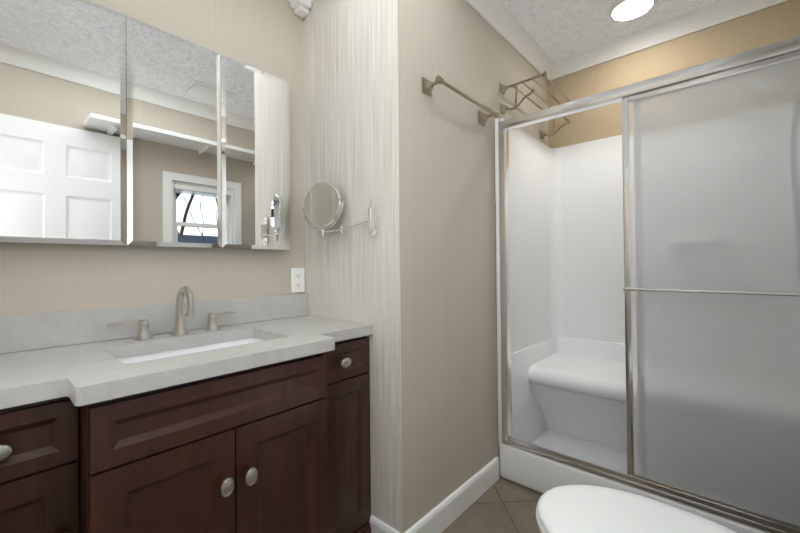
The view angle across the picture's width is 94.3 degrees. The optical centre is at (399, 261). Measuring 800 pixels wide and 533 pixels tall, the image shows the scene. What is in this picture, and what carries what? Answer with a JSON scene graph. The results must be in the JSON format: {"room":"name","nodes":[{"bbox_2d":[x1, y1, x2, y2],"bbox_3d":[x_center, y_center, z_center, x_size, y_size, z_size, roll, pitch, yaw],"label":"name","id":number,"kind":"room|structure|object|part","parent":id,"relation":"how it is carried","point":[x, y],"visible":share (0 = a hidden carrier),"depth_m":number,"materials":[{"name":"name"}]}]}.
{"room":"bathroom","nodes":[
{"label":"bathroom","id":0,"kind":"room"},
{"bbox_2d":[0,0,304,315],"bbox_3d":[-0.931,-0.092,1.344,0.100,2.440,1.300,-1,-1,42],"label":"wall","id":1,"kind":"structure","parent":0,"point":[266,36],"depth_m":1.43,"materials":[{"name":"beige paint"}]},
{"bbox_2d":[0,0,290,249],"bbox_3d":[-0.820,-0.433,1.354,0.058,0.760,0.912,-1,-1,42],"label":"upper cabinet","id":2,"kind":"object","parent":1,"relation":"attached to","point":[118,129],"visible":1,"depth_m":1.23,"materials":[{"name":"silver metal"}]},
{"bbox_2d":[0,293,307,353],"bbox_3d":[-0.848,0.205,1.338,0.020,0.104,1.196,-1,-1,42],"label":"backsplash","id":3,"kind":"structure","parent":1,"relation":"attached to","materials":[{"name":"stone"}]},
{"bbox_2d":[291,268,304,292],"bbox_3d":[-0.483,0.088,1.757,0.010,0.116,0.072,-1,-1,42],"label":"electrical outlet plate","id":4,"kind":"object","parent":1,"relation":"attached to","point":[297,280],"visible":1,"depth_m":1.75,"materials":[{"name":"white plastic"}]},
{"bbox_2d":[303,0,402,532],"bbox_3d":[-0.230,-0.096,1.591,0.614,2.440,0.002,-1,-1,42],"label":"wall","id":5,"kind":"structure","parent":0,"point":[351,129],"depth_m":1.52,"materials":[{"name":"beige paint"}]},
{"bbox_2d":[302,182,377,236],"bbox_3d":[-0.260,-0.218,1.540,0.367,0.240,0.110,-1,-1,42],"label":"wall mirror","id":6,"kind":"object","parent":5,"relation":"attached to","point":[322,206],"visible":1,"depth_m":1.56,"materials":[{"name":"silver metal"}]},
{"bbox_2d":[398,0,547,532],"bbox_3d":[0.276,-0.095,2.232,0.715,2.440,1.628,-1,-1,42],"label":"wall","id":7,"kind":"structure","parent":0,"point":[449,370],"depth_m":1.62,"materials":[{"name":"beige paint"}]},
{"bbox_2d":[369,456,499,532],"bbox_3d":[0.196,1.066,1.695,0.177,0.110,0.754,-1,-1,42],"label":"baseboard","id":8,"kind":"structure","parent":7,"relation":"attached to","point":[443,515],"depth_m":1.60,"materials":[{"name":"white wood"}]},
{"bbox_2d":[422,75,498,125],"bbox_3d":[0.290,-0.716,1.656,0.086,0.060,0.508,-1,-1,42],"label":"towel rail","id":9,"kind":"object","parent":7,"relation":"attached to","point":[428,86],"visible":1,"depth_m":1.55,"materials":[{"name":"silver metal"}]},
{"bbox_2d":[465,0,558,80],"bbox_3d":[0.500,-1.276,1.919,0.066,0.087,1.596,-1,-1,42],"label":"crown molding","id":10,"kind":"structure","parent":7,"relation":"attached to","point":[497,16],"depth_m":2.07,"materials":[{"name":"white wood"}]},
{"bbox_2d":[500,71,570,138],"bbox_3d":[0.833,-0.887,2.145,0.247,0.156,0.603,-1,-1,42],"label":"towel shelf","id":11,"kind":"object","parent":7,"relation":"attached to","point":[503,89],"visible":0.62,"depth_m":2.00,"materials":[{"name":"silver metal"}]},
{"bbox_2d":[442,476,542,532],"bbox_3d":[0.351,1.141,1.290,2.050,0.050,2.930,-1,-1,42],"label":"floor","id":12,"kind":"structure","parent":0,"point":[502,505],"depth_m":1.65,"materials":[{"name":"tile"}]},
{"bbox_2d":[0,286,372,532],"bbox_3d":[-0.637,0.603,1.149,0.576,1.042,1.196,-1,-1,42],"label":"bathroom vanity","id":13,"kind":"object","parent":12,"relation":"on","point":[240,415],"visible":1,"depth_m":0.99,"materials":[{"name":"brown wood"}]},
{"bbox_2d":[0,315,372,408],"bbox_3d":[-0.644,0.273,1.155,0.566,0.038,1.196,-1,-1,42],"label":"countertop","id":14,"kind":"structure","parent":13,"relation":"on","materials":[{"name":"stone"}]},
{"bbox_2d":[106,286,236,340],"bbox_3d":[-0.747,0.170,1.284,0.142,0.172,0.413,-1,-1,42],"label":"faucet","id":15,"kind":"object","parent":14,"relation":"on","point":[179,333],"depth_m":1.29,"materials":[{"name":"silver metal"}]},
{"bbox_2d":[117,338,263,362],"bbox_3d":[-0.625,0.366,1.175,0.320,0.146,0.500,-1,-1,42],"label":"sink","id":16,"kind":"object","parent":14,"relation":"in","point":[186,348],"depth_m":1.26,"materials":[{"name":"white ceramic"}]},
{"bbox_2d":[536,485,736,532],"bbox_3d":[0.682,0.752,0.839,0.737,0.712,0.396,-1,-1,42],"label":"toilet","id":17,"kind":"object","parent":12,"relation":"on","point":[578,509],"visible":1,"depth_m":0.98,"materials":[{"name":"white ceramic"}]},
{"bbox_2d":[494,34,799,532],"bbox_3d":[1.205,0.122,1.807,1.220,1.979,0.812,-1,-1,42],"label":"shower","id":18,"kind":"object","parent":12,"relation":"on","point":[648,296],"visible":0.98,"depth_m":1.47,"materials":[{"name":"white plastic"}]},
{"bbox_3d":[1.178,0.102,1.365,0.568,1.548,0.020,-1,-1,42],"label":"glass","id":19,"kind":"part","parent":18,"relation":"part of","materials":[{"name":"clear glass"}]},
{"bbox_2d":[500,0,719,60],"bbox_3d":[0.327,-1.354,1.313,2.050,0.060,2.930,-1,-1,42],"label":"ceiling","id":20,"kind":"structure","parent":0,"point":[557,29],"depth_m":2.04,"materials":[{"name":"white paint"}]},
{"bbox_2d":[290,0,311,17],"bbox_3d":[-0.468,-1.245,1.752,0.074,0.134,0.074,-1,-1,42],"label":"block","id":21,"kind":"object","parent":20,"relation":"attached to","point":[301,8],"visible":1,"depth_m":1.74,"materials":[{"name":"white"}]},
{"bbox_2d":[608,0,656,21],"bbox_3d":[1.201,-1.314,1.920,0.220,0.025,0.220,-1,-1,42],"label":"recessed light","id":22,"kind":"object","parent":20,"relation":"in","point":[622,10],"visible":1,"depth_m":1.92,"materials":[{"name":"white"}]},
{"bbox_2d":[548,0,799,147],"bbox_3d":[1.550,-0.109,2.117,1.335,2.440,0.100,-1,-1,42],"label":"wall","id":23,"kind":"structure","parent":0,"point":[770,25],"depth_m":2.14,"materials":[{"name":"beige paint"}]},
{"bbox_2d":[555,0,789,76],"bbox_3d":[1.448,-1.283,2.098,1.050,0.087,0.066,-1,-1,42],"label":"crown molding","id":24,"kind":"structure","parent":23,"relation":"attached to","point":[721,11],"depth_m":2.07,"materials":[{"name":"white wood"}]}
]}

